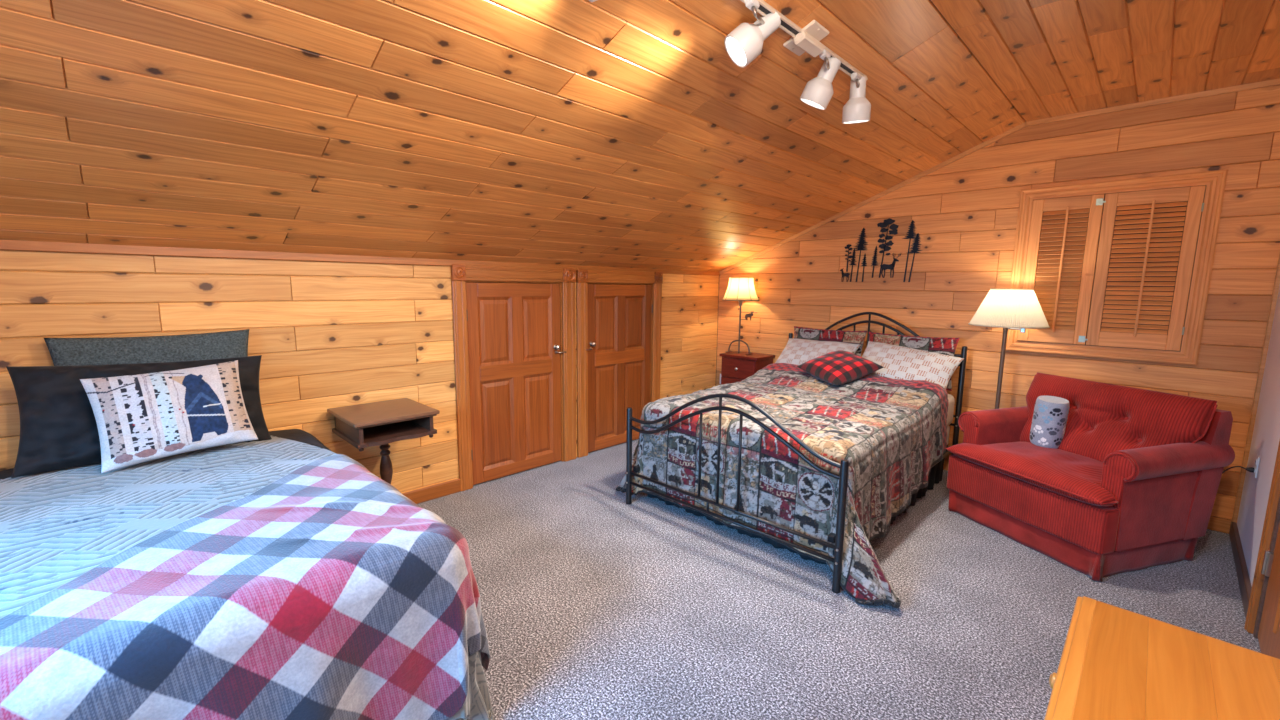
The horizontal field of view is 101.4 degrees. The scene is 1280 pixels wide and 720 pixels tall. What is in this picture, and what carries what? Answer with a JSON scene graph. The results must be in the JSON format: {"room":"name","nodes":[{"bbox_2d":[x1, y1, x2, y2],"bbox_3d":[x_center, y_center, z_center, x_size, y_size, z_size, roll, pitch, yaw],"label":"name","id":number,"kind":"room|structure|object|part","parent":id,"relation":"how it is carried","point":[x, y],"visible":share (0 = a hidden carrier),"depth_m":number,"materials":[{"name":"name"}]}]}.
{"room":"attic bedroom","nodes":[
{"label":"attic bedroom","id":0,"kind":"room"},
{"bbox_2d":[0,250,718,492],"bbox_3d":[-1.342,0.103,3.785,0.150,1.705,6.350,8,11,44],"label":"wall","id":1,"kind":"structure","parent":0,"point":[327,335],"depth_m":3.05,"materials":[{"name":"brown wood"}]},
{"bbox_2d":[0,240,719,275],"bbox_3d":[-1.274,-0.671,3.617,0.020,0.048,6.150,8,11,44],"label":"trim","id":2,"kind":"structure","parent":1,"relation":"attached to","point":[10,245],"depth_m":2.81,"materials":[{"name":"brown wood"}]},
{"bbox_2d":[402,479,460,503],"bbox_3d":[-1.290,0.907,3.840,0.022,0.098,6.150,8,11,44],"label":"baseboard","id":3,"kind":"structure","parent":1,"relation":"attached to","point":[432,492],"depth_m":3.67,"materials":[{"name":"brown wood"}]},
{"bbox_2d":[451,264,576,490],"bbox_3d":[-0.939,0.099,4.099,0.108,1.633,1.074,8,11,44],"label":"door","id":4,"kind":"structure","parent":1,"relation":"in","point":[525,399],"depth_m":4.05,"materials":[{"name":"brown wood"}]},
{"bbox_3d":[-1.269,0.202,3.748,0.026,1.522,0.096,8,11,44],"label":"casing","id":5,"kind":"part","parent":4,"relation":"part of","materials":[{"name":"brown wood"}]},
{"bbox_3d":[-1.082,-0.215,3.914,0.014,0.505,0.274,8,11,44],"label":"panel","id":6,"kind":"part","parent":4,"relation":"part of","materials":[{"name":"brown wood"}]},
{"bbox_3d":[-1.089,0.485,4.014,0.014,0.680,0.274,8,11,44],"label":"panel","id":7,"kind":"part","parent":4,"relation":"part of","materials":[{"name":"brown wood"}]},
{"bbox_3d":[-0.929,-0.651,3.967,0.026,0.111,0.850,8,11,44],"label":"casing","id":8,"kind":"part","parent":4,"relation":"part of","materials":[{"name":"brown wood"}]},
{"bbox_3d":[-0.962,0.154,4.105,0.035,1.498,0.644,8,11,44],"label":"rail","id":9,"kind":"part","parent":4,"relation":"part of","materials":[{"name":"brown wood"}]},
{"bbox_3d":[-0.822,-0.250,4.176,0.014,0.505,0.274,8,11,44],"label":"panel","id":10,"kind":"part","parent":4,"relation":"part of","materials":[{"name":"brown wood"}]},
{"bbox_3d":[-0.830,0.451,4.275,0.014,0.680,0.274,8,11,44],"label":"panel","id":11,"kind":"part","parent":4,"relation":"part of","materials":[{"name":"brown wood"}]},
{"bbox_3d":[-0.678,-0.103,4.296,0.052,0.042,0.042,8,11,44],"label":"knob","id":12,"kind":"part","parent":4,"relation":"part of","materials":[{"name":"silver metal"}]},
{"bbox_3d":[-0.595,0.112,4.428,0.026,1.522,0.128,8,11,44],"label":"casing","id":13,"kind":"part","parent":4,"relation":"part of","materials":[{"name":"brown wood"}]},
{"bbox_2d":[576,269,662,457],"bbox_3d":[-0.179,-0.001,4.865,0.108,1.633,1.050,8,11,44],"label":"door","id":14,"kind":"structure","parent":1,"relation":"in","point":[619,366],"depth_m":4.81,"materials":[{"name":"brown wood"}]},
{"bbox_3d":[-0.496,0.099,4.527,0.026,1.522,0.108,8,11,44],"label":"casing","id":15,"kind":"part","parent":14,"relation":"part of","materials":[{"name":"brown wood"}]},
{"bbox_3d":[-0.307,-0.318,4.695,0.014,0.505,0.267,8,11,44],"label":"panel","id":16,"kind":"part","parent":14,"relation":"part of","materials":[{"name":"brown wood"}]},
{"bbox_3d":[-0.315,0.383,4.794,0.014,0.680,0.267,8,11,44],"label":"panel","id":17,"kind":"part","parent":14,"relation":"part of","materials":[{"name":"brown wood"}]},
{"bbox_3d":[-0.190,0.052,4.884,0.035,1.498,0.630,8,11,44],"label":"rail","id":18,"kind":"part","parent":14,"relation":"part of","materials":[{"name":"brown wood"}]},
{"bbox_3d":[-0.157,-0.753,4.746,0.026,0.111,0.836,8,11,44],"label":"casing","id":19,"kind":"part","parent":14,"relation":"part of","materials":[{"name":"brown wood"}]},
{"bbox_3d":[-0.060,0.349,5.051,0.014,0.680,0.267,8,11,44],"label":"panel","id":20,"kind":"part","parent":14,"relation":"part of","materials":[{"name":"brown wood"}]},
{"bbox_3d":[-0.053,-0.351,4.952,0.014,0.505,0.267,8,11,44],"label":"panel","id":21,"kind":"part","parent":14,"relation":"part of","materials":[{"name":"brown wood"}]},
{"bbox_3d":[0.165,0.012,5.193,0.026,1.522,0.106,8,11,44],"label":"casing","id":22,"kind":"part","parent":14,"relation":"part of","materials":[{"name":"brown wood"}]},
{"bbox_2d":[0,0,1025,271],"bbox_3d":[-0.359,-1.095,2.654,2.816,1.163,6.350,8,11,44],"label":"ceiling","id":23,"kind":"structure","parent":0,"point":[605,133],"depth_m":2.23,"materials":[{"name":"brown wood"}]},
{"bbox_2d":[417,439,1260,719],"bbox_3d":[0.180,1.199,2.420,4.345,0.050,6.350,8,11,44],"label":"floor","id":24,"kind":"structure","parent":0,"point":[595,605],"depth_m":2.47,"materials":[{"name":"grey carpet"}]},
{"bbox_2d":[0,429,330,479],"bbox_3d":[-1.724,0.863,1.951,1.860,0.707,1.396,8,11,44],"label":"bed","id":25,"kind":"object","parent":24,"relation":"on","point":[298,435],"visible":0.09,"depth_m":2.78,"materials":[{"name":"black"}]},
{"bbox_2d":[6,355,271,477],"bbox_3d":[-2.224,0.222,2.398,0.868,0.450,0.274,-7,11,-43],"label":"bed pillow","id":26,"kind":"object","parent":25,"relation":"on","point":[59,430],"visible":0.54,"depth_m":2.17,"materials":[{"name":"black fabric"}]},
{"bbox_2d":[44,329,248,365],"bbox_3d":[-2.324,0.118,2.554,0.142,0.498,0.732,8,11,41],"label":"pillow","id":27,"kind":"object","parent":25,"relation":"on","point":[227,344],"visible":0.28,"depth_m":2.48,"materials":[{"name":"grey fabric"}]},
{"bbox_2d":[0,436,493,719],"bbox_3d":[-1.611,0.871,1.837,1.798,0.715,1.479,8,11,44],"label":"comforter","id":28,"kind":"object","parent":25,"relation":"on","point":[57,526],"visible":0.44,"depth_m":1.85,"materials":[{"name":"fabric"}]},
{"bbox_2d":[80,360,257,472],"bbox_3d":[-2.058,0.229,2.324,0.208,0.395,0.548,8,11,41],"label":"pillow","id":29,"kind":"object","parent":28,"relation":"on","point":[140,418],"visible":1,"depth_m":2.26,"materials":[{"name":"fabric"}]},
{"bbox_2d":[0,454,489,719],"bbox_3d":[-1.589,0.812,1.861,1.790,0.636,1.472,8,11,44],"label":"throw blanket","id":30,"kind":"object","parent":28,"relation":"on","point":[323,591],"visible":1,"depth_m":1.42,"materials":[{"name":"multicoloured fabric"}]},
{"bbox_2d":[327,398,439,483],"bbox_3d":[-1.535,0.666,3.167,0.509,0.755,0.469,8,11,44],"label":"pedestal table","id":31,"kind":"object","parent":24,"relation":"on","point":[382,423],"visible":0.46,"depth_m":3.06,"materials":[{"name":"brown wood"}]},
{"bbox_2d":[332,421,436,448],"bbox_3d":[-1.519,0.424,3.121,0.467,0.022,0.437,8,11,44],"label":"shelf","id":32,"kind":"object","parent":31,"relation":"attached to","point":[404,430],"depth_m":3.04,"materials":[{"name":"brown wood"}]},
{"bbox_2d":[719,351,774,384],"bbox_3d":[1.091,0.344,5.451,0.450,0.812,0.378,8,11,44],"label":"nightstand","id":33,"kind":"object","parent":24,"relation":"on","point":[736,367],"visible":0.28,"depth_m":5.31,"materials":[{"name":"brown wood"}]},
{"bbox_3d":[0.988,0.291,5.336,0.390,0.197,0.018,8,11,44],"label":"drawer","id":34,"kind":"part","parent":33,"relation":"part of","materials":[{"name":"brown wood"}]},
{"bbox_3d":[0.990,0.087,5.307,0.390,0.190,0.018,8,11,44],"label":"drawer","id":35,"kind":"part","parent":33,"relation":"part of","materials":[{"name":"brown wood"}]},
{"bbox_2d":[722,277,759,354],"bbox_3d":[1.040,-0.457,5.416,0.389,0.784,0.378,8,11,44],"label":"table lamp","id":36,"kind":"object","parent":33,"relation":"on","point":[740,289],"visible":1,"depth_m":5.27,"materials":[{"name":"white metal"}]},
{"bbox_3d":[1.039,-0.728,5.382,0.375,0.234,0.375,8,11,44],"label":"lamp shade","id":37,"kind":"part","parent":36,"relation":"part of","materials":[{"name":"white fabric"}]},
{"bbox_3d":[1.039,-0.729,5.382,0.378,0.236,0.378,8,11,44],"label":"shade trim","id":38,"kind":"part","parent":36,"relation":"part of","materials":[{"name":"white fabric"}]},
{"bbox_2d":[626,312,967,593],"bbox_3d":[1.224,0.330,3.839,1.562,1.296,2.270,8,11,44],"label":"bed","id":39,"kind":"object","parent":24,"relation":"on","point":[838,538],"visible":0.73,"depth_m":3.02,"materials":[{"name":"black metal"}]},
{"bbox_3d":[-0.074,0.660,3.598,0.042,0.682,0.042,8,11,44],"label":"footboard post","id":40,"kind":"part","parent":39,"relation":"part of","materials":[{"name":"black metal"}]},
{"bbox_3d":[0.725,0.656,4.382,0.036,0.037,2.170,8,11,44],"label":"rail","id":41,"kind":"part","parent":39,"relation":"part of","materials":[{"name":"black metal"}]},
{"bbox_3d":[0.452,0.922,3.110,1.483,0.019,0.019,8,11,44],"label":"footboard rail","id":42,"kind":"part","parent":39,"relation":"part of","materials":[{"name":"black metal"}]},
{"bbox_3d":[0.453,0.853,3.100,1.483,0.019,0.019,8,11,44],"label":"footboard rail","id":43,"kind":"part","parent":39,"relation":"part of","materials":[{"name":"black metal"}]},
{"bbox_2d":[616,363,948,608],"bbox_3d":[1.124,0.588,3.644,1.921,0.824,1.847,8,11,44],"label":"quilt","id":44,"kind":"object","parent":39,"relation":"on","point":[891,433],"visible":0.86,"depth_m":3.13,"materials":[{"name":"fabric"}]},
{"bbox_2d":[797,350,883,384],"bbox_3d":[1.586,0.054,4.177,0.475,0.220,0.453,-2,9,-21],"label":"throw pillow","id":45,"kind":"object","parent":44,"relation":"on","point":[839,367],"visible":1,"depth_m":4.06,"materials":[{"name":"red fabric"}]},
{"bbox_3d":[0.983,0.817,2.570,0.042,0.682,0.042,8,11,44],"label":"footboard post","id":46,"kind":"part","parent":39,"relation":"part of","materials":[{"name":"black metal"}]},
{"bbox_3d":[1.723,0.804,3.411,0.036,0.037,2.170,8,11,44],"label":"rail","id":47,"kind":"part","parent":39,"relation":"part of","materials":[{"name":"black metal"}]},
{"bbox_2d":[947,425,949,443],"bbox_3d":[1.249,0.619,3.906,1.375,0.175,2.040,8,11,44],"label":"box spring","id":48,"kind":"object","parent":39,"relation":"on","point":[948,426],"visible":0.12,"depth_m":4.11,"materials":[{"name":"beige fabric"}]},
{"bbox_2d":[648,444,947,564],"bbox_3d":[1.236,0.815,3.923,1.399,0.288,1.972,8,11,44],"label":"bed skirt","id":49,"kind":"object","parent":48,"relation":"hanging from","point":[935,475],"visible":0.12,"depth_m":3.55,"materials":[{"name":"black fabric"}]},
{"bbox_2d":[947,394,954,425],"bbox_3d":[1.246,0.409,3.871,1.415,0.250,2.055,8,11,44],"label":"mattress","id":50,"kind":"object","parent":48,"relation":"on","point":[951,399],"visible":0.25,"depth_m":4.02,"materials":[{"name":"beige fabric"}]},
{"bbox_2d":[775,338,859,364],"bbox_3d":[1.566,-0.023,4.722,0.327,0.296,0.700,-7,11,-43],"label":"bed pillow","id":51,"kind":"object","parent":50,"relation":"on","point":[796,351],"visible":0.51,"depth_m":4.71,"materials":[{"name":"white fabric"}]},
{"bbox_2d":[794,326,866,355],"bbox_3d":[1.702,-0.083,4.809,0.131,0.412,0.703,-7,11,-42],"label":"pillow sham","id":52,"kind":"object","parent":50,"relation":"on","point":[852,337],"visible":0.32,"depth_m":4.74,"materials":[{"name":"fabric"}]},
{"bbox_2d":[862,341,963,389],"bbox_3d":[2.108,0.059,4.196,0.327,0.345,0.764,-7,11,-44],"label":"bed pillow","id":53,"kind":"object","parent":50,"relation":"on","point":[898,362],"visible":0.72,"depth_m":4.10,"materials":[{"name":"white fabric"}]},
{"bbox_2d":[869,332,959,390],"bbox_3d":[2.208,-0.002,4.318,0.131,0.412,0.703,-7,11,-42],"label":"pillow sham","id":54,"kind":"object","parent":50,"relation":"on","point":[946,346],"visible":0.35,"depth_m":4.22,"materials":[{"name":"fabric"}]},
{"bbox_3d":[2.517,0.419,4.144,0.042,1.062,0.042,8,11,44],"label":"headboard post","id":55,"kind":"part","parent":39,"relation":"part of","materials":[{"name":"black metal"}]},
{"bbox_2d":[968,288,1049,408],"bbox_3d":[2.644,0.236,3.845,0.484,1.510,0.484,8,11,44],"label":"floor lamp","id":56,"kind":"object","parent":24,"relation":"on","point":[1012,309],"visible":0.94,"depth_m":3.63,"materials":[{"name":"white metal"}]},
{"bbox_3d":[2.651,-0.378,3.758,0.484,0.269,0.484,8,11,44],"label":"shade trim","id":57,"kind":"part","parent":56,"relation":"part of","materials":[{"name":"white fabric"}]},
{"bbox_3d":[2.651,-0.377,3.758,0.477,0.257,0.477,8,11,44],"label":"lamp shade","id":58,"kind":"part","parent":56,"relation":"part of","materials":[{"name":"white fabric"}]},
{"bbox_3d":[2.685,-0.249,3.744,0.119,0.100,0.036,8,11,40],"label":"swing arm","id":59,"kind":"part","parent":56,"relation":"part of","materials":[{"name":"silver metal"}]},
{"bbox_2d":[945,372,1234,581],"bbox_3d":[2.623,0.616,3.202,0.921,0.927,1.038,-2,8,-17],"label":"loveseat","id":60,"kind":"object","parent":24,"relation":"on","point":[1132,480],"visible":0.91,"depth_m":2.90,"materials":[{"name":"red fabric"}]},
{"bbox_3d":[2.196,0.498,3.514,0.016,0.274,0.134,-2,8,-17],"label":"arm","id":61,"kind":"part","parent":60,"relation":"part of"},
{"bbox_3d":[2.560,0.593,3.643,0.757,0.539,0.159,-2,8,-17],"label":"arm","id":62,"kind":"part","parent":60,"relation":"part of","materials":[{"name":"red fabric"}]},
{"bbox_2d":[945,442,1115,505],"bbox_3d":[2.477,0.635,3.160,0.605,0.140,0.945,-2,8,-17],"label":"seat cushion","id":63,"kind":"object","parent":60,"relation":"on","point":[1068,474],"depth_m":3.04,"materials":[{"name":"red fabric"}]},
{"bbox_2d":[1030,396,1069,448],"bbox_3d":[2.610,0.394,3.341,0.172,0.317,0.198,3,8,17],"label":"rolled blanket","id":64,"kind":"object","parent":60,"relation":"on","point":[1050,415],"visible":0.99,"depth_m":3.29,"materials":[{"name":"grey fabric"}]},
{"bbox_3d":[2.446,0.618,2.690,0.016,0.274,0.134,-2,8,-17],"label":"arm","id":65,"kind":"part","parent":60,"relation":"part of"},
{"bbox_2d":[1020,372,1216,461],"bbox_3d":[2.804,0.405,3.226,0.284,0.511,0.950,-2,8,-17],"label":"cushion","id":66,"kind":"object","parent":60,"relation":"on","point":[1103,419],"depth_m":3.08,"materials":[{"name":"red fabric"}]},
{"bbox_3d":[2.813,0.714,2.810,0.757,0.539,0.159,-2,8,-17],"label":"arm","id":67,"kind":"part","parent":60,"relation":"part of","materials":[{"name":"red fabric"}]},
{"bbox_3d":[2.945,0.563,3.291,0.250,0.705,0.955,-2,8,-17],"label":"frame","id":68,"kind":"part","parent":60,"relation":"part of","materials":[{"name":"red fabric"}]},
{"bbox_2d":[1044,596,1279,719],"bbox_3d":[0.824,1.032,0.790,0.472,0.752,1.182,8,11,44],"label":"dresser","id":69,"kind":"object","parent":24,"relation":"on","point":[1116,663],"visible":1,"depth_m":1.03,"materials":[{"name":"brown wood"}]},
{"bbox_3d":[0.951,0.733,1.191,0.033,0.036,0.036,8,11,44],"label":"knob","id":70,"kind":"part","parent":69,"relation":"part of","materials":[{"name":"brown wood"}]},
{"bbox_3d":[0.836,0.675,0.732,0.451,0.028,1.182,8,11,44],"label":"edge moulding","id":71,"kind":"part","parent":69,"relation":"part of","materials":[{"name":"brown wood"}]},
{"bbox_2d":[716,85,1279,533],"bbox_3d":[2.393,-0.502,4.435,4.345,2.800,0.120,8,11,44],"label":"wall","id":72,"kind":"structure","parent":0,"point":[964,212],"depth_m":3.89,"materials":[{"name":"brown wood"}]},
{"bbox_2d":[840,228,867,281],"bbox_3d":[1.934,-0.947,4.729,0.249,0.479,0.004,8,11,44],"label":"wall art","id":73,"kind":"object","parent":72,"relation":"attached to","point":[862,242],"visible":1,"depth_m":4.72,"materials":[{"name":"black metal"}]},
{"bbox_2d":[871,218,901,277],"bbox_3d":[2.132,-0.966,4.530,0.251,0.504,0.004,8,11,44],"label":"wall art","id":74,"kind":"object","parent":72,"relation":"attached to","point":[887,222],"visible":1,"depth_m":4.53,"materials":[{"name":"black metal"}]},
{"bbox_2d":[902,220,922,281],"bbox_3d":[2.278,-0.912,4.392,0.178,0.513,0.004,8,11,44],"label":"wall art","id":75,"kind":"object","parent":72,"relation":"attached to","point":[911,235],"visible":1,"depth_m":4.38,"materials":[{"name":"black metal"}]},
{"bbox_2d":[719,78,1279,274],"bbox_3d":[2.317,-1.257,4.313,4.045,1.073,0.020,8,11,44],"label":"trim","id":76,"kind":"structure","parent":72,"relation":"attached to","point":[1273,82],"depth_m":3.74,"materials":[{"name":"brown wood"}]},
{"bbox_2d":[1006,169,1227,364],"bbox_3d":[3.148,-0.607,3.571,1.017,1.183,0.036,8,11,44],"label":"window","id":77,"kind":"structure","parent":72,"relation":"in","point":[1214,181],"depth_m":3.42,"materials":[{"name":"brown wood"}]},
{"bbox_3d":[2.813,-0.657,3.896,0.080,1.183,0.030,7,10,40],"label":"casing","id":78,"kind":"part","parent":77,"relation":"part of","materials":[{"name":"brown wood"}]},
{"bbox_2d":[1017,194,1105,344],"bbox_3d":[2.978,-0.630,3.720,0.402,1.019,0.040,8,11,44],"label":"window shutter","id":79,"kind":"object","parent":77,"relation":"attached to","point":[1059,331],"visible":0.9,"depth_m":3.71,"materials":[{"name":"brown wood"}]},
{"bbox_3d":[2.974,-0.175,3.793,0.258,0.098,0.022,8,11,44],"label":"rail","id":80,"kind":"part","parent":79,"relation":"part of","materials":[{"name":"brown wood"}]},
{"bbox_3d":[2.973,-0.634,3.705,0.014,0.876,0.012,8,11,44],"label":"tilt rod","id":81,"kind":"part","parent":79,"relation":"part of","materials":[{"name":"brown wood"}]},
{"bbox_3d":[2.984,-1.093,3.663,0.258,0.085,0.022,8,11,44],"label":"rail","id":82,"kind":"part","parent":79,"relation":"part of","materials":[{"name":"brown wood"}]},
{"bbox_3d":[3.142,-0.060,3.648,1.017,0.078,0.036,8,11,44],"label":"casing","id":83,"kind":"part","parent":77,"relation":"part of","materials":[{"name":"brown wood"}]},
{"bbox_3d":[3.154,-1.154,3.494,1.017,0.078,0.036,8,11,44],"label":"casing","id":84,"kind":"part","parent":77,"relation":"part of","materials":[{"name":"brown wood"}]},
{"bbox_2d":[1086,185,1205,350],"bbox_3d":[3.283,-0.585,3.425,0.466,1.019,0.041,8,11,44],"label":"window shutter","id":85,"kind":"object","parent":77,"relation":"attached to","point":[1111,337],"visible":1,"depth_m":3.41,"materials":[{"name":"brown wood"}]},
{"bbox_3d":[3.280,-0.130,3.495,0.329,0.098,0.022,8,11,44],"label":"rail","id":86,"kind":"part","parent":85,"relation":"part of","materials":[{"name":"brown wood"}]},
{"bbox_3d":[3.279,-0.589,3.407,0.014,0.876,0.012,8,11,44],"label":"tilt rod","id":87,"kind":"part","parent":85,"relation":"part of","materials":[{"name":"brown wood"}]},
{"bbox_3d":[3.290,-1.048,3.365,0.329,0.085,0.022,8,11,44],"label":"rail","id":88,"kind":"part","parent":85,"relation":"part of","materials":[{"name":"brown wood"}]},
{"bbox_3d":[3.482,-0.557,3.245,0.030,1.183,0.080,-6,11,-41],"label":"casing","id":89,"kind":"part","parent":77,"relation":"part of","materials":[{"name":"brown wood"}]},
{"bbox_2d":[1232,254,1279,522],"bbox_3d":[3.711,-0.243,3.063,0.050,2.700,0.020,8,11,44],"label":"trim","id":90,"kind":"structure","parent":72,"relation":"attached to","point":[1277,277],"depth_m":3.13,"materials":[{"name":"brown wood"}]},
{"bbox_2d":[930,0,1279,121],"bbox_3d":[1.163,-1.416,1.101,1.670,0.120,6.350,8,11,44],"label":"ceiling","id":91,"kind":"structure","parent":0,"point":[1049,58],"depth_m":2.60,"materials":[{"name":"brown wood"}]},
{"bbox_2d":[1237,286,1279,585],"bbox_3d":[1.540,0.032,0.887,6.550,2.720,0.120,-7,11,-44],"label":"wall","id":92,"kind":"structure","parent":0,"point":[1266,432],"depth_m":2.80,"materials":[{"name":"white paint"}]},
{"bbox_2d":[1222,466,1253,473],"bbox_3d":[3.250,0.841,3.031,0.114,0.546,0.331,-3,9,-25],"label":"power cord","id":93,"kind":"object","parent":92,"relation":"attached to","point":[1250,469],"visible":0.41,"depth_m":2.89,"materials":[{"name":"black plastic"}]},
{"bbox_2d":[1229,521,1251,618],"bbox_3d":[3.233,1.105,2.820,1.287,0.090,0.022,-7,11,-44],"label":"baseboard","id":94,"kind":"structure","parent":92,"relation":"attached to","point":[1243,577],"depth_m":2.76,"materials":[{"name":"brown wood"}]},
{"bbox_2d":[1254,455,1259,477],"bbox_3d":[3.366,0.580,2.862,0.010,0.116,0.072,8,11,44],"label":"wall outlet","id":95,"kind":"object","parent":92,"relation":"attached to","point":[1258,457],"visible":1,"depth_m":2.84,"materials":[{"name":"white plastic"}]},
{"bbox_2d":[1244,440,1279,658],"bbox_3d":[2.420,0.205,1.837,1.073,2.130,0.180,-7,11,-44],"label":"door","id":96,"kind":"structure","parent":92,"relation":"in","point":[1262,621],"depth_m":2.24,"materials":[{"name":"brown wood"}]}
]}

